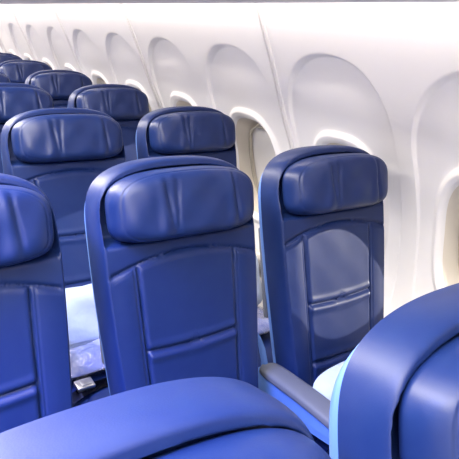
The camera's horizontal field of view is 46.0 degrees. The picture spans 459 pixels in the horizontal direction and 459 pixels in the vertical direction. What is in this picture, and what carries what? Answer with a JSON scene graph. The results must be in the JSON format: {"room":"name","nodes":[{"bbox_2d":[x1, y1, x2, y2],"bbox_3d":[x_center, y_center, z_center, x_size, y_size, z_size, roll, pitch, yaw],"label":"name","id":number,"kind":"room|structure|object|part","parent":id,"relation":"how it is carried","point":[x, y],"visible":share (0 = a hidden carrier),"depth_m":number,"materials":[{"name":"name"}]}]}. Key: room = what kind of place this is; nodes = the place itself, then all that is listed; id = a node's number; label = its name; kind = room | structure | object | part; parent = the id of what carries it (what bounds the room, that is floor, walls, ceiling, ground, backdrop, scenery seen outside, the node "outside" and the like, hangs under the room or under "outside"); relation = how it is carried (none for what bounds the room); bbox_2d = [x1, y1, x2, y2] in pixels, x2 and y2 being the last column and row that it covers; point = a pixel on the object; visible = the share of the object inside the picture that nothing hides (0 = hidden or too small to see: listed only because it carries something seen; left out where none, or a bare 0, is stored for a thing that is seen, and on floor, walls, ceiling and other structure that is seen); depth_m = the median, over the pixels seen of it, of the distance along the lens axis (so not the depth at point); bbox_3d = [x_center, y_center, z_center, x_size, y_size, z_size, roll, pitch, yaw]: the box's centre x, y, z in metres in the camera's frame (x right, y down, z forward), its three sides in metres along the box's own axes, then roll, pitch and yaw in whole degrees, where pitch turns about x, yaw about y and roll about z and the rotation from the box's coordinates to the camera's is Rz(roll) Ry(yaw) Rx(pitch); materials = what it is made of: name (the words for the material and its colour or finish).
{"room":"aircraft cabin","nodes":[
{"label":"aircraft cabin","id":0,"kind":"room"},
{"bbox_2d":[0,2,458,316],"bbox_3d":[-1.060,-0.798,3.112,1.019,2.180,8.636,-9,24,-33],"label":"wall","id":1,"kind":"structure","parent":0,"point":[381,80],"depth_m":1.67,"materials":[{"name":"plastic"}]},
{"bbox_2d":[0,0,30,3],"bbox_3d":[-1.685,-1.671,3.287,0.700,0.500,1.012,-9,24,-33],"label":"bin","id":2,"kind":"object","parent":1,"relation":"attached to","point":[1,1],"visible":0.4,"depth_m":3.28,"materials":[{"name":"grey plastic"}]},
{"bbox_2d":[8,4,35,60],"bbox_3d":[-1.574,-1.021,4.304,0.332,1.560,0.026,-9,24,-33],"label":"trim","id":3,"kind":"structure","parent":1,"relation":"attached to","point":[8,4],"depth_m":4.10,"materials":[{"name":"white plastic"}]},
{"bbox_2d":[6,0,98,3],"bbox_3d":[-1.113,-1.349,2.511,0.700,0.500,1.012,-9,24,-33],"label":"bin","id":4,"kind":"object","parent":1,"relation":"attached to","point":[22,1],"visible":0.86,"depth_m":2.68,"materials":[{"name":"grey plastic"}]},
{"bbox_2d":[51,4,82,73],"bbox_3d":[-1.003,-0.699,3.528,0.332,1.560,0.026,-9,24,-33],"label":"trim","id":5,"kind":"structure","parent":1,"relation":"attached to","point":[54,10],"depth_m":3.33,"materials":[{"name":"white plastic"}]},
{"bbox_2d":[120,4,161,108],"bbox_3d":[-0.431,-0.377,2.752,0.332,1.560,0.026,-9,24,-33],"label":"trim","id":6,"kind":"structure","parent":1,"relation":"attached to","point":[122,5],"depth_m":2.56,"materials":[{"name":"white plastic"}]},
{"bbox_2d":[76,0,225,3],"bbox_3d":[-0.542,-1.026,1.736,0.700,0.500,1.012,-9,24,-33],"label":"bin","id":7,"kind":"object","parent":1,"relation":"attached to","point":[92,1],"visible":1,"depth_m":1.94,"materials":[{"name":"grey plastic"}]},
{"bbox_2d":[248,124,275,192],"bbox_3d":[0.185,-0.261,2.256,0.151,0.370,0.268,-9,24,-33],"label":"window","id":8,"kind":"structure","parent":1,"relation":"in","point":[263,150],"depth_m":2.27,"materials":[{"name":"beige plastic"}]},
{"bbox_2d":[254,3,293,149],"bbox_3d":[0.140,-0.054,1.976,0.332,1.560,0.026,-9,24,-33],"label":"trim","id":9,"kind":"structure","parent":1,"relation":"attached to","point":[258,9],"depth_m":1.78,"materials":[{"name":"white plastic"}]},
{"bbox_2d":[213,0,458,2],"bbox_3d":[0.030,-0.704,0.960,0.700,0.500,1.012,-9,24,-33],"label":"bin","id":10,"kind":"object","parent":1,"relation":"attached to","point":[226,1],"visible":1,"depth_m":1.27,"materials":[{"name":"grey plastic"}]},
{"label":"floor","id":11,"kind":"structure","parent":0,"visible":0},
{"bbox_2d":[0,72,10,82],"bbox_3d":[-1.258,-0.207,2.836,0.470,1.187,0.709,-9,24,-33],"label":"seat","id":12,"kind":"object","parent":11,"relation":"on","point":[3,78],"visible":0.07,"depth_m":2.90,"materials":[{"name":"blue leather"}]},
{"bbox_2d":[0,53,21,62],"bbox_3d":[-1.690,-0.740,4.227,0.508,1.187,0.709,-9,24,-33],"label":"seat","id":13,"kind":"object","parent":11,"relation":"on","point":[4,57],"visible":0.07,"depth_m":4.22,"materials":[{"name":"blue leather"}]},
{"bbox_2d":[0,60,51,83],"bbox_3d":[-1.276,-0.507,3.664,0.508,1.187,0.709,-9,24,-33],"label":"seat","id":14,"kind":"object","parent":11,"relation":"on","point":[17,71],"visible":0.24,"depth_m":3.61,"materials":[{"name":"blue leather"}]},
{"bbox_3d":[-1.377,-0.754,3.756,0.392,0.799,0.270,-9,24,-33],"label":"backrest","id":15,"kind":"part","parent":14,"relation":"part of","materials":[{"name":"blue leather"}]},
{"bbox_2d":[0,83,54,173],"bbox_3d":[-0.844,0.027,2.274,0.470,1.187,0.709,-9,24,-33],"label":"seat","id":16,"kind":"object","parent":11,"relation":"on","point":[15,98],"visible":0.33,"depth_m":2.28,"materials":[{"name":"blue leather"}]},
{"bbox_2d":[0,173,72,432],"bbox_3d":[-0.396,0.558,0.894,0.470,1.187,0.709,-9,24,-33],"label":"seat","id":17,"kind":"object","parent":11,"relation":"on","point":[35,367],"visible":0.86,"depth_m":1.00,"materials":[{"name":"blue leather"}]},
{"bbox_2d":[25,70,91,107],"bbox_3d":[-0.861,-0.273,3.101,0.508,1.187,0.709,-9,24,-33],"label":"seat","id":18,"kind":"object","parent":11,"relation":"on","point":[60,84],"visible":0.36,"depth_m":3.06,"materials":[{"name":"blue leather"}]},
{"bbox_2d":[0,108,125,406],"bbox_3d":[-0.429,0.261,1.711,0.470,1.187,0.709,-9,24,-33],"label":"seat","id":19,"kind":"object","parent":11,"relation":"on","point":[60,151],"visible":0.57,"depth_m":1.72,"materials":[{"name":"blue leather"}]},
{"bbox_3d":[-0.514,0.010,1.813,0.392,0.799,0.270,-9,24,-33],"label":"backrest","id":20,"kind":"part","parent":19,"relation":"part of","materials":[{"name":"blue leather"}]},
{"bbox_2d":[65,284,98,348],"bbox_3d":[-0.465,0.292,1.754,0.353,0.215,0.117,-10,24,-34],"label":"pillow","id":21,"kind":"object","parent":19,"relation":"on","point":[81,311],"visible":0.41,"depth_m":1.71,"materials":[{"name":"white fabric"}]},
{"bbox_2d":[69,338,105,380],"bbox_3d":[-0.389,0.385,1.681,0.340,0.075,0.168,-11,25,-36],"label":"blanket","id":22,"kind":"object","parent":19,"relation":"on","point":[86,359],"visible":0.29,"depth_m":1.61,"materials":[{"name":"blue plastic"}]},
{"bbox_2d":[72,377,107,403],"bbox_3d":[-0.338,0.441,1.566,0.300,0.024,0.093,-9,24,-33],"label":"belt","id":23,"kind":"object","parent":19,"relation":"on","point":[85,386],"visible":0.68,"depth_m":1.53,"materials":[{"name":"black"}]},
{"bbox_2d":[71,370,109,406],"bbox_3d":[-0.353,0.478,1.688,0.400,0.126,0.450,-9,24,-33],"label":"belt","id":24,"kind":"object","parent":19,"relation":"on","point":[103,392],"depth_m":1.54,"materials":[{"name":"black fabric"}]},
{"bbox_2d":[68,84,148,161],"bbox_3d":[-0.447,-0.039,2.538,0.508,1.187,0.709,-9,24,-33],"label":"seat","id":25,"kind":"object","parent":11,"relation":"on","point":[125,104],"visible":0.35,"depth_m":2.53,"materials":[{"name":"blue leather"}]},
{"bbox_2d":[0,377,330,458],"bbox_3d":[0.020,0.792,0.330,0.470,1.187,0.709,-9,24,-33],"label":"seat","id":26,"kind":"object","parent":11,"relation":"on","point":[198,417],"visible":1,"depth_m":0.39,"materials":[{"name":"blue leather"}]},
{"bbox_2d":[84,155,257,395],"bbox_3d":[-0.014,0.494,1.148,0.470,1.187,0.709,-9,24,-33],"label":"seat","id":27,"kind":"object","parent":11,"relation":"on","point":[170,240],"visible":0.87,"depth_m":1.16,"materials":[{"name":"blue leather"}]},
{"bbox_2d":[136,106,272,366],"bbox_3d":[-0.032,0.195,1.976,0.508,1.187,0.709,-9,24,-33],"label":"seat","id":28,"kind":"object","parent":11,"relation":"on","point":[178,130],"visible":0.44,"depth_m":1.93,"materials":[{"name":"blue leather"}]},
{"bbox_3d":[-0.133,-0.053,2.068,0.392,0.799,0.270,-9,24,-33],"label":"backrest","id":29,"kind":"part","parent":28,"relation":"part of","materials":[{"name":"blue leather"}]},
{"bbox_3d":[0.157,0.159,2.114,0.036,0.100,0.440,-9,24,-33],"label":"wall armrest","id":30,"kind":"part","parent":28,"relation":"part of","materials":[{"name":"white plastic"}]},
{"bbox_2d":[256,256,262,304],"bbox_3d":[-0.024,0.205,2.005,0.354,0.207,0.124,-9,24,-33],"label":"pillow","id":31,"kind":"object","parent":28,"relation":"on","point":[259,284],"visible":0.06,"depth_m":2.07,"materials":[{"name":"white fabric"}]},
{"bbox_2d":[257,305,269,335],"bbox_3d":[0.027,0.331,1.887,0.320,0.081,0.198,-11,25,-36],"label":"blanket","id":32,"kind":"object","parent":28,"relation":"on","point":[263,323],"visible":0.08,"depth_m":1.88,"materials":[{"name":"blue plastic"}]},
{"bbox_2d":[258,333,272,366],"bbox_3d":[0.028,0.415,1.942,0.400,0.126,0.450,-9,24,-33],"label":"seat cushion","id":33,"kind":"object","parent":28,"relation":"on","point":[266,339],"depth_m":1.82,"materials":[{"name":"blue leather"}]},
{"bbox_2d":[258,145,387,454],"bbox_3d":[0.382,0.428,1.413,0.508,1.187,0.709,-9,24,-33],"label":"seat","id":34,"kind":"object","parent":11,"relation":"on","point":[321,207],"visible":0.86,"depth_m":1.41,"materials":[{"name":"blue leather"}]},
{"bbox_3d":[0.194,0.462,1.296,0.034,0.093,0.410,-9,24,-33],"label":"armrest","id":35,"kind":"part","parent":34,"relation":"part of","materials":[{"name":"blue plastic"}]},
{"bbox_2d":[315,439,329,454],"bbox_3d":[0.443,0.649,1.380,0.400,0.126,0.450,-9,24,-33],"label":"seat cushion","id":36,"kind":"object","parent":34,"relation":"on","point":[323,445],"depth_m":1.42,"materials":[{"name":"blue leather"}]},
{"bbox_3d":[0.372,0.558,1.290,0.257,0.092,0.221,17,24,32],"label":"blanket","id":37,"kind":"object","parent":34,"relation":"on","visible":0},
{"bbox_2d":[313,361,344,400],"bbox_3d":[0.368,0.429,1.391,0.343,0.206,0.156,-10,24,-34],"label":"pillow","id":38,"kind":"object","parent":37,"relation":"on","point":[324,384],"visible":0.05,"depth_m":1.33,"materials":[{"name":"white fabric"}]},
{"bbox_2d":[329,283,458,458],"bbox_3d":[0.401,0.728,0.585,0.470,1.187,0.709,-9,24,-33],"label":"seat","id":39,"kind":"object","parent":11,"relation":"on","point":[396,394],"visible":1,"depth_m":0.54,"materials":[{"name":"blue leather"}]}
]}

